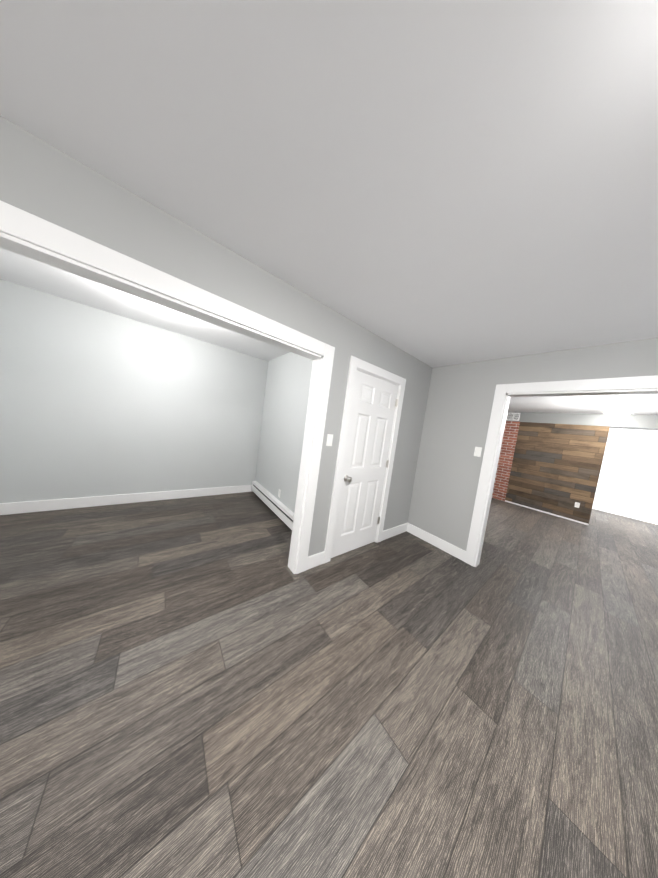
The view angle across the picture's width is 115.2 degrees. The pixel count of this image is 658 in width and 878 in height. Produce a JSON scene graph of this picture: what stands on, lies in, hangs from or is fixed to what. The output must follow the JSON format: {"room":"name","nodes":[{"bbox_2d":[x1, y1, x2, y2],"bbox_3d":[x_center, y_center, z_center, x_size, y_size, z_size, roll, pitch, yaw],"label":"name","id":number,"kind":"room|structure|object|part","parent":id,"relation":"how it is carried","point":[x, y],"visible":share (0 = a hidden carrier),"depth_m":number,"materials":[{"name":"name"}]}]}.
{"room":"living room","nodes":[
{"label":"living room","id":0,"kind":"room"},
{"bbox_2d":[0,279,267,502],"bbox_3d":[-2.405,-0.310,3.054,3.070,2.440,0.120,5,5,-39],"label":"wall","id":1,"kind":"structure","parent":0,"point":[95,402],"depth_m":2.67,"materials":[{"name":"grey paint"}]},
{"bbox_2d":[0,485,252,514],"bbox_3d":[-2.515,0.841,3.078,2.830,0.130,0.015,5,5,-39],"label":"baseboard","id":2,"kind":"structure","parent":1,"relation":"attached to","point":[34,506],"depth_m":2.75,"materials":[{"name":"white wood"}]},
{"bbox_2d":[0,116,431,555],"bbox_3d":[-1.263,-0.030,1.087,6.795,2.440,0.120,5,5,-39],"label":"wall","id":3,"kind":"structure","parent":0,"point":[42,179],"depth_m":1.28,"materials":[{"name":"grey paint"}]},
{"bbox_2d":[0,200,334,573],"bbox_3d":[-1.017,0.146,1.299,2.285,2.130,0.139,5,5,-39],"label":"door frame","id":4,"kind":"structure","parent":3,"relation":"attached to","point":[18,223],"depth_m":1.24,"materials":[{"name":"white wood"}]},
{"bbox_2d":[326,434,332,445],"bbox_3d":[0.007,0.012,2.010,0.070,0.115,0.006,5,5,-39],"label":"light switch","id":5,"kind":"object","parent":3,"relation":"attached to","point":[328,436],"visible":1,"depth_m":2.00,"materials":[{"name":"white plastic"}]},
{"bbox_2d":[323,356,405,563],"bbox_3d":[0.416,0.262,2.443,0.960,2.125,0.138,5,5,-39],"label":"door frame","id":6,"kind":"structure","parent":3,"relation":"attached to","point":[356,363],"depth_m":2.17,"materials":[{"name":"white wood"}]},
{"bbox_2d":[331,370,398,557],"bbox_3d":[0.452,0.316,2.403,0.762,2.008,0.119,5,5,-39],"label":"door","id":7,"kind":"structure","parent":3,"relation":"in","point":[374,405],"depth_m":2.38,"materials":[{"name":"white wood"}]},
{"bbox_3d":[0.206,0.425,2.200,0.066,0.066,0.075,5,5,-39],"label":"knob","id":8,"kind":"part","parent":7,"relation":"part of","materials":[{"name":"silver metal"}]},
{"bbox_2d":[382,522,407,540],"bbox_3d":[0.934,1.305,2.952,0.610,0.130,0.015,5,5,-39],"label":"baseboard","id":9,"kind":"structure","parent":3,"relation":"attached to","point":[394,531],"depth_m":2.93,"materials":[{"name":"white wood"}]},
{"bbox_2d":[256,352,312,512],"bbox_3d":[-0.560,-0.069,3.088,0.120,2.440,2.150,5,5,-39],"label":"wall","id":10,"kind":"structure","parent":0,"point":[287,385],"depth_m":3.15,"materials":[{"name":"grey paint"}]},
{"bbox_2d":[251,481,293,529],"bbox_3d":[-0.775,1.017,3.097,0.070,0.195,2.100,5,5,-39],"label":"baseboard heater","id":11,"kind":"object","parent":10,"relation":"attached to","point":[288,522],"visible":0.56,"depth_m":3.11,"materials":[{"name":"white metal"}]},
{"bbox_2d":[253,484,292,521],"bbox_3d":[-0.773,1.024,3.100,0.037,0.100,2.040,5,5,-39],"label":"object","id":12,"kind":"object","parent":11,"relation":"in","point":[273,503],"visible":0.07,"depth_m":3.14,"materials":[{"name":"black metal"}]},
{"bbox_2d":[0,492,657,877],"bbox_3d":[3.007,1.647,3.685,17.300,0.100,8.900,5,5,-39],"label":"floor","id":13,"kind":"structure","parent":0,"point":[206,686],"depth_m":1.10,"materials":[{"name":"laminate"}]},
{"bbox_2d":[492,421,519,500],"bbox_3d":[4.917,0.603,5.877,0.320,2.180,0.435,5,5,-39],"label":"brick column","id":14,"kind":"structure","parent":13,"relation":"on","point":[508,445],"depth_m":5.72,"materials":[{"name":"red brick"}]},
{"bbox_2d":[0,0,657,414],"bbox_3d":[3.339,-0.866,3.519,17.300,0.100,8.900,5,5,-39],"label":"ceiling","id":15,"kind":"structure","parent":0,"point":[440,182],"depth_m":0.77,"materials":[{"name":"white paint"}]},
{"bbox_2d":[506,412,657,429],"bbox_3d":[6.580,-0.279,3.883,0.320,0.260,5.345,5,5,-39],"label":"soffit beam","id":16,"kind":"structure","parent":15,"relation":"attached to","point":[643,422],"depth_m":4.57,"materials":[{"name":"white paint"}]},
{"bbox_2d":[506,413,520,420],"bbox_3d":[4.949,-0.614,5.691,0.012,0.210,0.390,5,5,-39],"label":"air vent grille","id":17,"kind":"object","parent":16,"relation":"attached to","point":[514,416],"visible":0.58,"depth_m":5.64,"materials":[{"name":"white metal"}]},
{"bbox_2d":[408,338,657,550],"bbox_3d":[2.392,0.405,1.826,0.120,2.440,3.557,5,5,-39],"label":"wall","id":18,"kind":"structure","parent":0,"point":[460,399],"depth_m":2.60,"materials":[{"name":"grey paint"}]},
{"bbox_2d":[407,523,465,560],"bbox_3d":[1.414,1.376,2.845,0.015,0.130,0.790,5,5,-39],"label":"baseboard","id":19,"kind":"structure","parent":18,"relation":"attached to","point":[455,551],"depth_m":2.79,"materials":[{"name":"white wood"}]},
{"bbox_2d":[474,447,481,456],"bbox_3d":[1.787,0.154,2.506,0.006,0.115,0.070,5,5,-39],"label":"light switch","id":20,"kind":"object","parent":18,"relation":"attached to","point":[479,455],"visible":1,"depth_m":2.50,"materials":[{"name":"white plastic"}]},
{"bbox_2d":[464,375,657,566],"bbox_3d":[2.374,0.554,1.833,0.156,2.140,1.745,5,5,-39],"label":"door frame","id":21,"kind":"structure","parent":18,"relation":"attached to","point":[621,383],"depth_m":2.35,"materials":[{"name":"white wood"}]},
{"bbox_2d":[505,422,609,523],"bbox_3d":[5.394,0.701,5.065,0.035,2.145,1.440,5,5,-39],"label":"wall","id":22,"kind":"structure","parent":0,"point":[555,468],"depth_m":4.96,"materials":[{"name":"brown wood"}]},
{"bbox_2d":[505,500,588,524],"bbox_3d":[5.249,1.780,5.134,0.042,0.035,1.440,5,5,-39],"label":"baseboard","id":23,"kind":"structure","parent":22,"relation":"attached to","point":[548,513],"depth_m":5.04,"materials":[{"name":"white wood"}]},
{"bbox_2d":[592,428,657,524],"bbox_3d":[8.884,1.050,5.056,0.100,2.440,4.000,5,5,-39],"label":"wall","id":24,"kind":"structure","parent":0,"point":[627,485],"depth_m":5.74,"materials":[{"name":"white paint"}]}
]}

